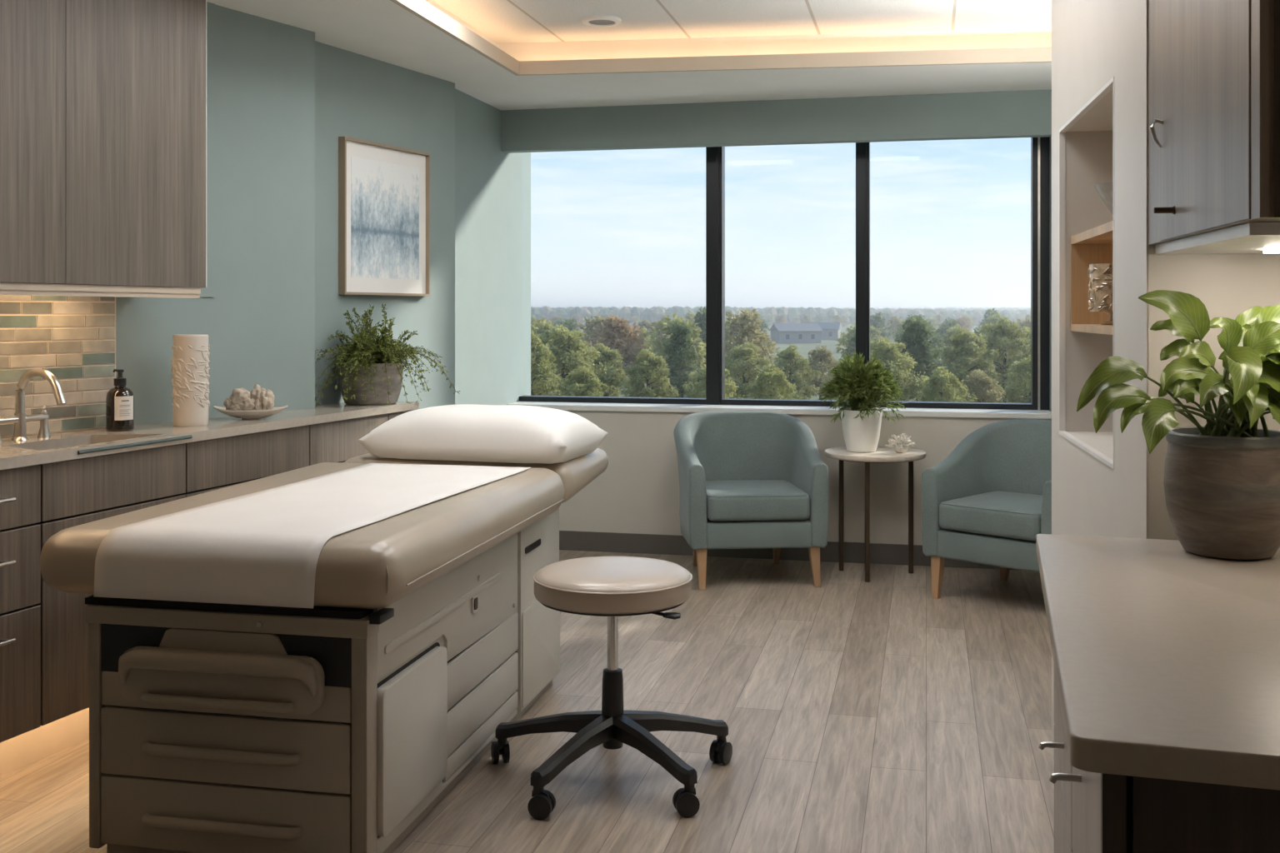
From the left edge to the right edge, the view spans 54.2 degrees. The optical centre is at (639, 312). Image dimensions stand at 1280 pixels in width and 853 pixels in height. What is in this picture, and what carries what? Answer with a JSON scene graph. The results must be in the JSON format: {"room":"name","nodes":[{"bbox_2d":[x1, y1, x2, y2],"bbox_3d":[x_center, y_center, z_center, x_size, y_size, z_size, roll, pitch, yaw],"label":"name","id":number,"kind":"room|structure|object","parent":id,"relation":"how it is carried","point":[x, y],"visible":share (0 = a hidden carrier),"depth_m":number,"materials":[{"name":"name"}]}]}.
{"room":"examination room","nodes":[
{"label":"examination room","id":0,"kind":"room"},
{"bbox_2d":[0,5,314,438],"bbox_3d":[-2.079,0.010,3.848,0.345,2.600,2.695,0,0,29],"label":"wall","id":1,"kind":"structure","parent":0,"point":[259,322],"depth_m":4.59,"materials":[{"name":"teal paint"}]},
{"bbox_2d":[0,465,40,743],"bbox_3d":[-1.852,0.772,3.092,0.287,0.720,0.740,0,0,19],"label":"base cabinet","id":2,"kind":"object","parent":1,"relation":"attached to","point":[20,487],"visible":0.98,"depth_m":3.34,"materials":[{"name":"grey wood"}]},
{"bbox_2d":[0,401,419,469],"bbox_3d":[-1.584,0.395,3.921,0.603,0.030,3.063,0,0,26],"label":"countertop","id":3,"kind":"structure","parent":2,"relation":"on","point":[60,447],"depth_m":3.92,"materials":[{"name":"beige stone"}]},
{"bbox_2d":[0,368,66,443],"bbox_3d":[-1.781,0.273,3.661,0.213,0.215,0.250,0,0,26],"label":"faucet","id":4,"kind":"object","parent":3,"relation":"on","point":[20,418],"visible":1,"depth_m":3.71,"materials":[{"name":"metal"}]},
{"bbox_2d":[105,369,134,431],"bbox_3d":[-1.672,0.282,4.020,0.085,0.197,0.084,0,0,40],"label":"soap dispenser","id":5,"kind":"object","parent":3,"relation":"on","point":[119,399],"visible":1,"depth_m":3.99,"materials":[{"name":"brown glass"}]},
{"bbox_2d":[170,334,209,426],"bbox_3d":[-1.513,0.228,4.210,0.124,0.305,0.123,0,0,-40],"label":"vase","id":6,"kind":"object","parent":3,"relation":"on","point":[190,359],"visible":1,"depth_m":4.16,"materials":[{"name":"beige ceramic"}]},
{"bbox_2d":[213,405,288,419],"bbox_3d":[-1.385,0.356,4.450,0.256,0.048,0.124,0,0,-8],"label":"dish","id":7,"kind":"object","parent":3,"relation":"on","point":[254,414],"visible":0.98,"depth_m":4.41,"materials":[{"name":"beige ceramic"}]},
{"bbox_2d":[223,384,274,410],"bbox_3d":[-1.391,0.308,4.447,0.183,0.105,0.085,0,0,0],"label":"coral","id":8,"kind":"object","parent":7,"relation":"in","point":[241,399],"visible":0.98,"depth_m":4.42},
{"bbox_2d":[315,304,459,405],"bbox_3d":[-1.022,0.173,5.204,0.458,0.421,0.647,0,0,25],"label":"potted plant","id":9,"kind":"object","parent":3,"relation":"on","point":[371,372],"visible":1,"depth_m":5.10,"materials":[{"name":"green plant"}]},
{"bbox_2d":[0,707,89,776],"bbox_3d":[-1.745,1.221,3.740,0.030,0.178,1.992,0,0,19],"label":"toe kick","id":10,"kind":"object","parent":1,"relation":"attached to","point":[25,749],"depth_m":3.67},
{"bbox_2d":[0,0,206,298],"bbox_3d":[-1.826,-0.568,3.377,0.557,1.044,1.617,0,0,29],"label":"upper cabinet","id":11,"kind":"object","parent":1,"relation":"attached to","point":[103,102],"visible":1,"depth_m":3.63,"materials":[{"name":"grey wood"}]},
{"bbox_2d":[35,443,185,725],"bbox_3d":[-1.650,0.773,3.725,0.248,0.717,0.584,0,0,19],"label":"base cabinet","id":12,"kind":"object","parent":1,"relation":"attached to","point":[74,492],"visible":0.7,"depth_m":3.53,"materials":[{"name":"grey wood"}]},
{"bbox_2d":[197,1,214,297],"bbox_3d":[-1.558,-0.583,4.448,0.006,1.055,0.114,0,0,29],"label":"trim","id":13,"kind":"structure","parent":1,"relation":"attached to","point":[208,292],"depth_m":4.48,"materials":[{"name":"grey paint"}]},
{"bbox_2d":[154,425,309,499],"bbox_3d":[-1.418,0.772,4.311,0.198,0.720,0.671,0,0,19],"label":"base cabinet","id":14,"kind":"object","parent":1,"relation":"attached to","point":[217,463],"visible":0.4,"depth_m":4.23,"materials":[{"name":"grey wood"}]},
{"bbox_2d":[307,414,388,465],"bbox_3d":[-1.191,0.772,4.882,0.148,0.720,0.553,0,0,19],"label":"base cabinet","id":15,"kind":"object","parent":1,"relation":"attached to","point":[337,441],"visible":0.16,"depth_m":4.79,"materials":[{"name":"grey wood"}]},
{"bbox_2d":[315,40,454,410],"bbox_3d":[-1.289,0.010,5.520,0.273,2.600,1.292,0,0,25],"label":"wall","id":16,"kind":"structure","parent":0,"point":[357,96],"depth_m":5.56,"materials":[{"name":"teal paint"}]},
{"bbox_2d":[338,136,429,296],"bbox_3d":[-1.119,-0.406,5.521,0.033,0.662,0.626,0,0,25],"label":"picture","id":17,"kind":"object","parent":16,"relation":"attached to","point":[384,190],"visible":1,"depth_m":5.49},
{"bbox_2d":[350,156,419,279],"bbox_3d":[-1.120,-0.406,5.521,0.001,0.512,0.496,0,0,25],"label":"print","id":18,"kind":"object","parent":17,"relation":"attached to","point":[385,196],"depth_m":5.51},
{"bbox_2d":[386,410,412,420],"bbox_3d":[-1.066,0.772,5.238,0.148,0.720,0.197,0,0,19],"label":"base cabinet","id":19,"kind":"object","parent":16,"relation":"attached to","point":[391,416],"visible":0.1,"depth_m":5.17,"materials":[{"name":"grey wood"}]},
{"bbox_2d":[390,0,1051,75],"bbox_3d":[0.164,-1.141,2.992,2.978,0.063,5.570,0,0,9],"label":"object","id":20,"kind":"structure","parent":16,"relation":"attached to","point":[422,9],"depth_m":5.63,"materials":[{"name":"paint"}]},
{"bbox_2d":[424,0,1051,60],"bbox_3d":[0.157,-1.210,2.980,3.325,0.160,5.942,0,0,9],"label":"cove light","id":21,"kind":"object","parent":16,"relation":"attached to","point":[1018,37],"depth_m":5.82,"materials":[{"name":"paint"}]},
{"bbox_2d":[455,88,530,404],"bbox_3d":[-0.906,0.010,6.687,0.200,2.600,1.470,0,0,13],"label":"wall","id":22,"kind":"structure","parent":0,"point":[492,186],"depth_m":6.70,"materials":[{"name":"teal paint"}]},
{"bbox_2d":[0,550,1054,852],"bbox_3d":[0.625,1.340,2.729,8.400,0.060,10.800,0,0,13],"label":"floor","id":23,"kind":"structure","parent":0,"point":[881,715],"depth_m":3.86,"materials":[{"name":"brown wood"}]},
{"bbox_2d":[40,448,608,852],"bbox_3d":[-0.792,0.915,3.921,0.939,0.789,2.156,0,0,12],"label":"exam table","id":24,"kind":"object","parent":23,"relation":"on","point":[337,725],"visible":0.88,"depth_m":2.96,"materials":[{"name":"leather"}]},
{"bbox_2d":[40,462,564,609],"bbox_3d":[-0.855,0.604,3.630,0.936,0.158,1.503,0,0,12],"label":"cushion","id":25,"kind":"object","parent":24,"relation":"on","point":[380,564],"depth_m":3.04,"materials":[{"name":"leather"}]},
{"bbox_2d":[93,463,530,608],"bbox_3d":[-0.825,0.595,3.569,0.578,0.152,1.437,0,0,15],"label":"paper","id":26,"kind":"object","parent":24,"relation":"on","point":[264,547],"visible":1,"depth_m":2.95,"materials":[{"name":"paper"}]},
{"bbox_2d":[344,448,608,503],"bbox_3d":[-0.603,0.594,4.667,0.874,0.146,0.619,0,0,12],"label":"cushion","id":27,"kind":"object","parent":24,"relation":"on","point":[575,474],"depth_m":4.42,"materials":[{"name":"beige plastic"}]},
{"bbox_2d":[358,404,608,464],"bbox_3d":[-0.560,0.431,4.565,0.780,0.175,0.480,0,0,16],"label":"pillow","id":28,"kind":"object","parent":24,"relation":"on","point":[467,432],"visible":1,"depth_m":4.38,"materials":[{"name":"white fabric"}]},
{"bbox_2d":[490,556,732,819],"bbox_3d":[-0.082,1.012,3.555,0.705,0.594,0.677,0,0,0],"label":"stool","id":29,"kind":"object","parent":23,"relation":"on","point":[612,587],"visible":1,"depth_m":3.42,"materials":[{"name":"beige plastic"}]},
{"bbox_2d":[673,411,828,589],"bbox_3d":[0.533,0.917,6.256,0.714,0.790,0.737,0,0,-5],"label":"armchair","id":30,"kind":"object","parent":23,"relation":"on","point":[748,480],"visible":1,"depth_m":6.03,"materials":[{"name":"teal fabric"}]},
{"bbox_2d":[705,480,809,520],"bbox_3d":[0.541,0.917,6.162,0.490,0.134,0.547,0,0,-5],"label":"seat cushion","id":31,"kind":"object","parent":30,"relation":"on","point":[733,500],"depth_m":5.90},
{"bbox_2d":[824,445,926,582],"bbox_3d":[1.172,1.001,6.235,0.500,0.618,0.500,0,0,0],"label":"side table","id":32,"kind":"object","parent":23,"relation":"on","point":[882,454],"visible":0.91,"depth_m":6.16,"materials":[{"name":"stone"}]},
{"bbox_2d":[818,351,907,452],"bbox_3d":[1.110,0.439,6.245,0.437,0.506,0.483,0,0,17],"label":"potted plant","id":33,"kind":"object","parent":32,"relation":"on","point":[859,383],"visible":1,"depth_m":6.15,"materials":[{"name":"green plant"}]},
{"bbox_2d":[885,433,915,453],"bbox_3d":[1.285,0.644,6.154,0.130,0.098,0.130,0,0,-40],"label":"coral","id":34,"kind":"object","parent":32,"relation":"on","point":[900,443],"visible":1,"depth_m":6.13},
{"bbox_2d":[921,419,1051,599],"bbox_3d":[1.780,0.917,5.776,0.714,0.790,0.737,0,0,44],"label":"armchair","id":35,"kind":"object","parent":23,"relation":"on","point":[988,502],"visible":0.58,"depth_m":5.73,"materials":[{"name":"teal fabric"}]},
{"bbox_2d":[939,490,1042,541],"bbox_3d":[1.714,0.917,5.707,0.490,0.134,0.547,0,0,44],"label":"seat cushion","id":36,"kind":"object","parent":35,"relation":"on","point":[992,516],"depth_m":5.56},
{"bbox_2d":[1038,667,1072,852],"bbox_3d":[0.915,0.876,1.936,0.572,0.868,0.583,0,0,16],"label":"base cabinet","id":37,"kind":"object","parent":23,"relation":"on","point":[1062,789],"visible":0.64,"depth_m":1.99,"materials":[{"name":"grey wood"}]},
{"bbox_2d":[1036,534,1279,790],"bbox_3d":[0.909,0.425,1.665,0.695,0.031,1.160,0,0,16],"label":"countertop","id":38,"kind":"structure","parent":37,"relation":"on","point":[1166,656],"depth_m":1.48,"materials":[{"name":"stone"}]},
{"bbox_2d":[1076,290,1279,560],"bbox_3d":[0.939,0.186,2.100,0.451,0.448,0.252,0,0,0],"label":"potted plant","id":39,"kind":"object","parent":38,"relation":"on","point":[1222,484],"visible":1,"depth_m":2.06,"materials":[{"name":"green plant"}]},
{"bbox_2d":[1049,765,1279,852],"bbox_3d":[0.778,0.876,1.395,0.607,0.868,0.530,0,0,16],"label":"base cabinet","id":40,"kind":"object","parent":23,"relation":"on","point":[1111,813],"visible":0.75,"depth_m":1.20,"materials":[{"name":"brown wood"}]},
{"bbox_2d":[206,0,1051,109],"bbox_3d":[0.100,-1.120,2.757,6.600,0.020,9.213,0,0,0],"label":"ceiling","id":41,"kind":"structure","parent":0,"point":[382,30],"depth_m":5.89,"materials":[{"name":"paint"}]},
{"bbox_2d":[431,0,1051,43],"bbox_3d":[0.656,-1.305,1.893,8.200,0.030,9.930,0,0,13],"label":"ceiling","id":42,"kind":"structure","parent":0,"point":[502,21],"depth_m":5.47,"materials":[{"name":"paint"}]},
{"bbox_2d":[581,15,621,26],"bbox_3d":[-0.169,-1.283,5.510,0.176,0.014,0.176,0,0,0],"label":"ceiling speaker","id":43,"kind":"object","parent":42,"relation":"attached to","point":[596,20],"visible":1,"depth_m":5.48,"materials":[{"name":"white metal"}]},
{"bbox_2d":[588,20,614,24],"bbox_3d":[-0.169,-1.285,5.510,0.120,0.008,0.120,0,0,0],"label":"grille","id":44,"kind":"object","parent":43,"relation":"attached to","point":[590,22],"depth_m":5.52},
{"bbox_2d":[500,89,1051,153],"bbox_3d":[0.956,-1.087,6.512,3.507,0.405,0.081,0,0,13],"label":"wall header","id":45,"kind":"structure","parent":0,"point":[1007,114],"depth_m":6.52,"materials":[{"name":"teal paint"}]},
{"bbox_2d":[559,136,1051,544],"bbox_3d":[1.005,0.010,6.727,3.907,2.600,0.300,0,0,13],"label":"wall","id":46,"kind":"structure","parent":0,"point":[637,492],"depth_m":6.60,"materials":[{"name":"white paint"}]},
{"bbox_2d":[506,401,1051,419],"bbox_3d":[0.701,0.525,6.756,2.902,0.030,0.258,0,0,13],"label":"trim","id":47,"kind":"structure","parent":46,"relation":"on","point":[604,407],"depth_m":6.64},
{"bbox_2d":[519,136,1049,409],"bbox_3d":[0.702,-0.290,6.893,2.962,1.600,0.112,0,0,13],"label":"window","id":48,"kind":"structure","parent":46,"relation":"in","point":[715,156],"depth_m":6.73,"materials":[{"name":"black metal"}]},
{"bbox_2d":[559,530,1022,570],"bbox_3d":[0.970,1.258,6.575,3.507,0.105,0.015,0,0,13],"label":"baseboard","id":49,"kind":"structure","parent":46,"relation":"attached to","point":[853,552],"depth_m":6.67,"materials":[{"name":"grey plastic"}]},
{"bbox_2d":[1051,0,1279,761],"bbox_3d":[1.218,0.010,3.021,0.250,2.600,1.309,0,0,10],"label":"wall","id":50,"kind":"structure","parent":0,"point":[1228,286],"depth_m":3.21,"materials":[{"name":"beige paint"}]},
{"bbox_2d":[1059,76,1114,469],"bbox_3d":[1.113,-0.086,3.117,0.016,0.856,0.808,0,0,10],"label":"trim","id":51,"kind":"structure","parent":50,"relation":"attached to","point":[1109,85],"depth_m":3.50,"materials":[{"name":"white metal"}]},
{"bbox_2d":[1070,220,1113,334],"bbox_3d":[1.244,-0.080,3.094,0.222,0.264,0.786,0,0,10],"label":"display shelf","id":52,"kind":"object","parent":50,"relation":"attached to","point":[1093,246],"visible":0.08,"depth_m":3.48,"materials":[{"name":"brown wood"}]},
{"bbox_2d":[1088,263,1113,324],"bbox_3d":[1.200,-0.045,3.160,0.128,0.154,0.128,0,0,0],"label":"decorative sculpture","id":53,"kind":"object","parent":52,"relation":"on","point":[1101,275],"visible":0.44,"depth_m":3.13,"materials":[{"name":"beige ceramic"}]},
{"bbox_2d":[1093,181,1113,214],"bbox_3d":[1.240,-0.266,3.115,0.206,0.108,0.206,0,0,0],"label":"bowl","id":54,"kind":"object","parent":52,"relation":"on","point":[1105,190],"visible":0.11,"depth_m":3.10,"materials":[{"name":"beige ceramic"}]},
{"bbox_2d":[1114,0,1148,539],"bbox_3d":[1.005,0.010,2.563,0.003,2.600,0.328,0,0,10],"label":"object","id":55,"kind":"structure","parent":50,"relation":"attached to","point":[1131,17],"depth_m":2.54,"materials":[{"name":"beige paint"}]},
{"bbox_3d":[1.031,0.010,0.254,0.150,2.600,4.199,0,0,10],"label":"wall","id":56,"kind":"structure","parent":0,"visible":0},
{"bbox_2d":[1148,0,1279,254],"bbox_3d":[1.074,-0.600,2.025,0.402,0.990,0.698,0,0,10],"label":"upper cabinet","id":57,"kind":"object","parent":56,"relation":"attached to","point":[1214,65],"visible":1,"depth_m":1.96,"materials":[{"name":"grey wood"}]},
{"label":"outside","id":58,"kind":"structure","parent":0,"visible":0},
{"bbox_2d":[547,322,1025,401],"bbox_3d":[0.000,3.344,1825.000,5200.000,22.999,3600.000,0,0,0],"label":"ground","id":59,"kind":"structure","parent":58,"point":[803,349],"depth_m":363.92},
{"bbox_2d":[530,328,564,395],"bbox_3d":[-9.205,5.918,104.734,7.944,9.306,7.063,0,0,39],"label":"leafy tree","id":60,"kind":"object","parent":59,"relation":"on","point":[542,375],"visible":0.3,"depth_m":103.88,"materials":[{"name":"green plant"}]},
{"bbox_2d":[530,317,570,372],"bbox_3d":[-12.565,5.603,163.641,8.417,9.969,8.154,0,0,-1],"label":"tree","id":61,"kind":"object","parent":59,"relation":"on","point":[536,326],"visible":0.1,"depth_m":162.95,"materials":[{"name":"green plant"}]},
{"bbox_2d":[559,317,578,350],"bbox_3d":[-14.279,5.752,254.679,7.631,9.635,7.810,0,0,34],"label":"tree","id":62,"kind":"object","parent":59,"relation":"on","point":[568,324],"visible":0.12,"depth_m":254.00,"materials":[{"name":"green plant"}]},
{"bbox_2d":[531,324,617,396],"bbox_3d":[-6.875,5.830,118.129,9.343,9.499,9.602,0,0,-4],"label":"leafy tree","id":63,"kind":"object","parent":59,"relation":"on","point":[573,354],"visible":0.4,"depth_m":116.98,"materials":[{"name":"green plant"}]},
{"bbox_2d":[549,365,609,396],"bbox_3d":[-4.262,7.308,97.755,5.217,6.360,5.867,0,0,-38],"label":"leafy tree","id":64,"kind":"object","parent":59,"relation":"on","point":[587,380],"visible":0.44,"depth_m":97.47,"materials":[{"name":"green plant"}]},
{"bbox_2d":[576,314,620,367],"bbox_3d":[-7.007,5.398,208.203,8.493,10.405,9.325,0,0,-32],"label":"tree","id":65,"kind":"object","parent":59,"relation":"on","point":[591,325],"visible":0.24,"depth_m":206.95,"materials":[{"name":"green plant"}]},
{"bbox_2d":[584,343,629,396],"bbox_3d":[-3.993,6.823,127.732,6.154,7.387,6.921,0,0,40],"label":"leafy tree","id":66,"kind":"object","parent":59,"relation":"on","point":[606,355],"visible":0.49,"depth_m":127.16,"materials":[{"name":"green plant"}]},
{"bbox_2d":[588,314,647,379],"bbox_3d":[-2.683,5.396,163.923,8.517,10.457,7.915,0,0,-22],"label":"tree","id":67,"kind":"object","parent":59,"relation":"on","point":[615,326],"visible":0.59,"depth_m":162.72,"materials":[{"name":"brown plant"}]},
{"bbox_2d":[621,325,659,368],"bbox_3d":[0.403,6.334,200.511,7.071,8.422,6.850,0,0,-33],"label":"tree","id":68,"kind":"object","parent":59,"relation":"on","point":[647,344],"visible":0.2,"depth_m":199.66,"materials":[{"name":"green plant"}]},
{"bbox_2d":[637,319,654,342],"bbox_3d":[1.681,6.094,333.171,7.428,8.931,6.766,0,0,13],"label":"tree","id":69,"kind":"object","parent":59,"relation":"on","point":[642,323],"visible":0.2,"depth_m":332.73,"materials":[{"name":"green plant"}]},
{"bbox_2d":[617,349,678,397],"bbox_3d":[0.548,6.881,111.750,5.465,7.264,6.146,0,0,37],"label":"leafy tree","id":70,"kind":"object","parent":59,"relation":"on","point":[647,363],"visible":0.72,"depth_m":111.29,"materials":[{"name":"green plant"}]},
{"bbox_2d":[645,320,670,359],"bbox_3d":[3.879,6.033,263.208,7.222,9.060,7.929,0,0,-21],"label":"tree","id":71,"kind":"object","parent":59,"relation":"on","point":[656,324],"visible":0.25,"depth_m":262.89,"materials":[{"name":"green plant"}]},
{"bbox_2d":[644,319,703,398],"bbox_3d":[3.587,5.625,122.238,6.451,9.913,6.710,0,0,7],"label":"conical tree","id":72,"kind":"object","parent":59,"relation":"on","point":[682,352],"visible":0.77,"depth_m":121.27,"materials":[{"name":"green plant"}]},
{"bbox_2d":[642,312,705,379],"bbox_3d":[4.702,5.278,165.869,8.943,10.657,8.664,0,0,14],"label":"tree","id":73,"kind":"object","parent":59,"relation":"on","point":[694,335],"visible":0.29,"depth_m":164.94,"materials":[{"name":"green plant"}]},
{"bbox_2d":[691,306,705,368],"bbox_3d":[10.016,4.793,199.383,6.753,11.640,6.484,0,0,-33],"label":"tree","id":74,"kind":"object","parent":59,"relation":"on","point":[700,318],"visible":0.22,"depth_m":198.83,"materials":[{"name":"green plant"}]},
{"bbox_2d":[683,366,746,399],"bbox_3d":[6.031,7.287,99.994,5.610,6.411,5.766,0,0,17],"label":"leafy tree","id":75,"kind":"object","parent":59,"relation":"on","point":[729,390],"visible":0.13,"depth_m":99.66,"materials":[{"name":"green plant"}]},
{"bbox_2d":[725,342,770,399],"bbox_3d":[10.246,6.729,124.706,7.644,7.593,7.438,0,0,32],"label":"leafy tree","id":76,"kind":"object","parent":59,"relation":"on","point":[743,367],"visible":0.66,"depth_m":123.85,"materials":[{"name":"green plant"}]},
{"bbox_2d":[725,307,779,383],"bbox_3d":[13.702,4.945,160.163,8.445,11.365,9.272,0,0,9],"label":"tree","id":77,"kind":"object","parent":59,"relation":"on","point":[746,324],"visible":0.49,"depth_m":158.95,"materials":[{"name":"green plant"}]},
{"bbox_2d":[755,331,775,364],"bbox_3d":[18.862,6.698,200.249,7.029,7.652,6.402,0,0,41],"label":"tree","id":78,"kind":"object","parent":59,"relation":"on","point":[760,337],"visible":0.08,"depth_m":199.24,"materials":[{"name":"green plant"}]},
{"bbox_2d":[762,313,774,325],"bbox_3d":[84.523,5.490,821.522,8.571,10.210,8.847,0,0,-27],"label":"tree","id":79,"kind":"object","parent":59,"relation":"on","point":[768,316],"visible":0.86,"depth_m":820.71,"materials":[{"name":"green plant"}]},
{"bbox_2d":[745,364,804,399],"bbox_3d":[9.912,7.223,96.241,4.741,6.541,5.331,0,0,-31],"label":"leafy tree","id":80,"kind":"object","parent":59,"relation":"on","point":[772,381],"visible":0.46,"depth_m":95.38,"materials":[{"name":"green plant"}]},
{"bbox_2d":[530,305,1030,325],"bbox_3d":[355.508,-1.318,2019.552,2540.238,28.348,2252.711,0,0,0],"label":"forest","id":81,"kind":"object","parent":59,"relation":"on","point":[654,313],"visible":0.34,"depth_m":910.88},
{"bbox_2d":[769,323,822,343],"bbox_3d":[52.360,7.010,420.000,15.800,6.600,9.200,0,0,-14],"label":"house","id":82,"kind":"structure","parent":59,"relation":"on","point":[780,332],"depth_m":416.83,"materials":[{"name":"grey"}]},
{"bbox_2d":[773,345,821,399],"bbox_3d":[16.161,6.947,132.064,6.314,7.125,5.615,0,0,-13],"label":"leafy tree","id":83,"kind":"object","parent":59,"relation":"on","point":[785,359],"visible":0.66,"depth_m":131.16,"materials":[{"name":"green plant"}]},
{"bbox_2d":[800,345,841,399],"bbox_3d":[20.278,7.046,139.993,5.548,6.953,6.440,0,0,32],"label":"autumn tree","id":84,"kind":"object","parent":59,"relation":"on","point":[817,356],"visible":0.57,"depth_m":139.14,"materials":[{"name":"green plant"}]},
{"bbox_2d":[800,322,842,339],"bbox_3d":[67.993,7.010,470.000,14.800,6.600,9.200,0,0,17],"label":"house","id":85,"kind":"structure","parent":59,"relation":"on","point":[831,331],"depth_m":465.57,"materials":[{"name":"grey"}]},
{"bbox_2d":[829,314,844,325],"bbox_3d":[104.031,5.689,659.093,9.227,9.789,8.404,0,0,-23],"label":"tree","id":86,"kind":"object","parent":59,"relation":"on","point":[837,318],"visible":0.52,"depth_m":658.33,"materials":[{"name":"green plant"}]},
{"bbox_2d":[818,360,873,399],"bbox_3d":[17.688,7.213,104.106,5.838,6.566,6.000,0,0,-11],"label":"leafy tree","id":87,"kind":"object","parent":59,"relation":"on","point":[828,372],"visible":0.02,"depth_m":103.38,"materials":[{"name":"green plant"}]},
{"bbox_2d":[834,323,874,360],"bbox_3d":[35.322,6.067,204.430,7.291,8.988,7.526,0,0,5],"label":"tree","id":88,"kind":"object","parent":59,"relation":"on","point":[844,342],"visible":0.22,"depth_m":204.74,"materials":[{"name":"green plant"}]},
{"bbox_2d":[843,333,871,356],"bbox_3d":[28.415,6.429,163.697,4.873,8.189,5.075,0,0,-1],"label":"conifer","id":89,"kind":"object","parent":59,"relation":"on","point":[852,342],"visible":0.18,"depth_m":163.23,"materials":[{"name":"green plant"}]},
{"bbox_2d":[870,325,882,356],"bbox_3d":[46.990,6.370,257.431,6.850,8.345,6.636,0,0,0],"label":"tree","id":90,"kind":"object","parent":59,"relation":"on","point":[873,332],"visible":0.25,"depth_m":256.61,"materials":[{"name":"green plant"}]},
{"bbox_2d":[870,310,894,341],"bbox_3d":[62.361,5.127,326.455,8.447,10.956,8.253,0,0,-11],"label":"tree","id":91,"kind":"object","parent":59,"relation":"on","point":[877,322],"visible":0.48,"depth_m":325.58,"materials":[{"name":"green plant"}]},
{"bbox_2d":[851,336,929,401],"bbox_3d":[22.860,6.371,114.963,7.827,8.352,8.044,0,0,22],"label":"leafy tree","id":92,"kind":"object","parent":59,"relation":"on","point":[891,356],"visible":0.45,"depth_m":113.70,"materials":[{"name":"green plant"}]},
{"bbox_2d":[885,315,904,339],"bbox_3d":[86.048,5.724,421.619,8.021,9.715,8.806,0,0,-26],"label":"tree","id":93,"kind":"object","parent":59,"relation":"on","point":[893,322],"visible":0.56,"depth_m":421.23,"materials":[{"name":"green plant"}]},
{"bbox_2d":[895,314,954,401],"bbox_3d":[26.408,5.364,120.620,7.990,10.466,7.682,0,0,-34],"label":"conical tree","id":94,"kind":"object","parent":59,"relation":"on","point":[914,337],"visible":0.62,"depth_m":119.34,"materials":[{"name":"green plant"}]},
{"bbox_2d":[919,320,944,378],"bbox_3d":[38.704,5.869,169.043,7.051,9.386,7.217,0,0,-20],"label":"tree","id":95,"kind":"object","parent":59,"relation":"on","point":[934,340],"visible":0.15,"depth_m":168.62,"materials":[{"name":"green plant"}]},
{"bbox_2d":[932,313,944,328],"bbox_3d":[159.115,5.461,664.112,8.508,10.271,7.749,0,0,-20],"label":"tree","id":96,"kind":"object","parent":59,"relation":"on","point":[937,317],"visible":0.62,"depth_m":663.33,"materials":[{"name":"green plant"}]},
{"bbox_2d":[912,366,978,402],"bbox_3d":[22.983,7.309,96.214,4.851,6.358,5.455,0,0,-42],"label":"leafy tree","id":97,"kind":"object","parent":59,"relation":"on","point":[941,383],"visible":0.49,"depth_m":95.42,"materials":[{"name":"green plant"}]},
{"bbox_2d":[933,320,959,348],"bbox_3d":[64.696,6.009,258.680,7.941,9.092,7.759,0,0,-4],"label":"tree","id":98,"kind":"object","parent":59,"relation":"on","point":[942,330],"visible":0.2,"depth_m":258.56,"materials":[{"name":"green plant"}]},
{"bbox_2d":[938,323,969,365],"bbox_3d":[52.223,6.177,206.122,7.364,8.754,7.601,0,0,39],"label":"tree","id":99,"kind":"object","parent":59,"relation":"on","point":[945,342],"visible":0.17,"depth_m":205.54,"materials":[{"name":"green plant"}]},
{"bbox_2d":[952,317,969,330],"bbox_3d":[105.840,6.090,414.958,7.369,8.980,6.848,0,0,31],"label":"tree","id":100,"kind":"object","parent":59,"relation":"on","point":[962,321],"visible":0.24,"depth_m":413.79,"materials":[{"name":"green plant"}]},
{"bbox_2d":[932,328,1002,402],"bbox_3d":[32.784,6.074,125.605,7.208,8.974,8.106,0,0,19],"label":"leafy tree","id":101,"kind":"object","parent":59,"relation":"on","point":[961,344],"visible":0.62,"depth_m":125.16,"materials":[{"name":"green plant"}]},
{"bbox_2d":[953,370,1015,403],"bbox_3d":[27.334,7.504,99.975,6.261,5.978,5.393,0,0,14],"label":"autumn tree","id":102,"kind":"object","parent":59,"relation":"on","point":[984,386],"visible":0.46,"depth_m":99.22,"materials":[{"name":"green plant"}]},
{"bbox_2d":[975,307,1003,335],"bbox_3d":[92.490,4.709,328.387,8.891,11.839,9.099,0,0,7],"label":"tree","id":103,"kind":"object","parent":59,"relation":"on","point":[988,311],"visible":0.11,"depth_m":328.53,"materials":[{"name":"green plant"}]},
{"bbox_2d":[978,311,1007,337],"bbox_3d":[73.702,5.175,258.125,8.293,10.877,8.560,0,0,43],"label":"tree","id":104,"kind":"object","parent":59,"relation":"on","point":[992,319],"visible":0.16,"depth_m":257.37,"materials":[{"name":"green plant"}]},
{"bbox_2d":[967,317,1030,402],"bbox_3d":[38.245,5.545,132.197,8.931,10.105,8.690,0,0,-41],"label":"leafy tree","id":105,"kind":"object","parent":59,"relation":"on","point":[1002,337],"visible":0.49,"depth_m":130.97,"materials":[{"name":"green plant"}]},
{"bbox_2d":[998,355,1030,403],"bbox_3d":[32.658,6.981,104.154,6.152,7.054,5.470,0,0,-30],"label":"leafy tree","id":106,"kind":"object","parent":59,"relation":"on","point":[1017,390],"visible":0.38,"depth_m":103.55,"materials":[{"name":"green plant"}]},
{"bbox_2d":[1014,317,1030,353],"bbox_3d":[81.895,5.702,262.584,8.059,9.760,8.848,0,0,26],"label":"tree","id":107,"kind":"object","parent":59,"relation":"on","point":[1027,323],"visible":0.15,"depth_m":262.06,"materials":[{"name":"green plant"}]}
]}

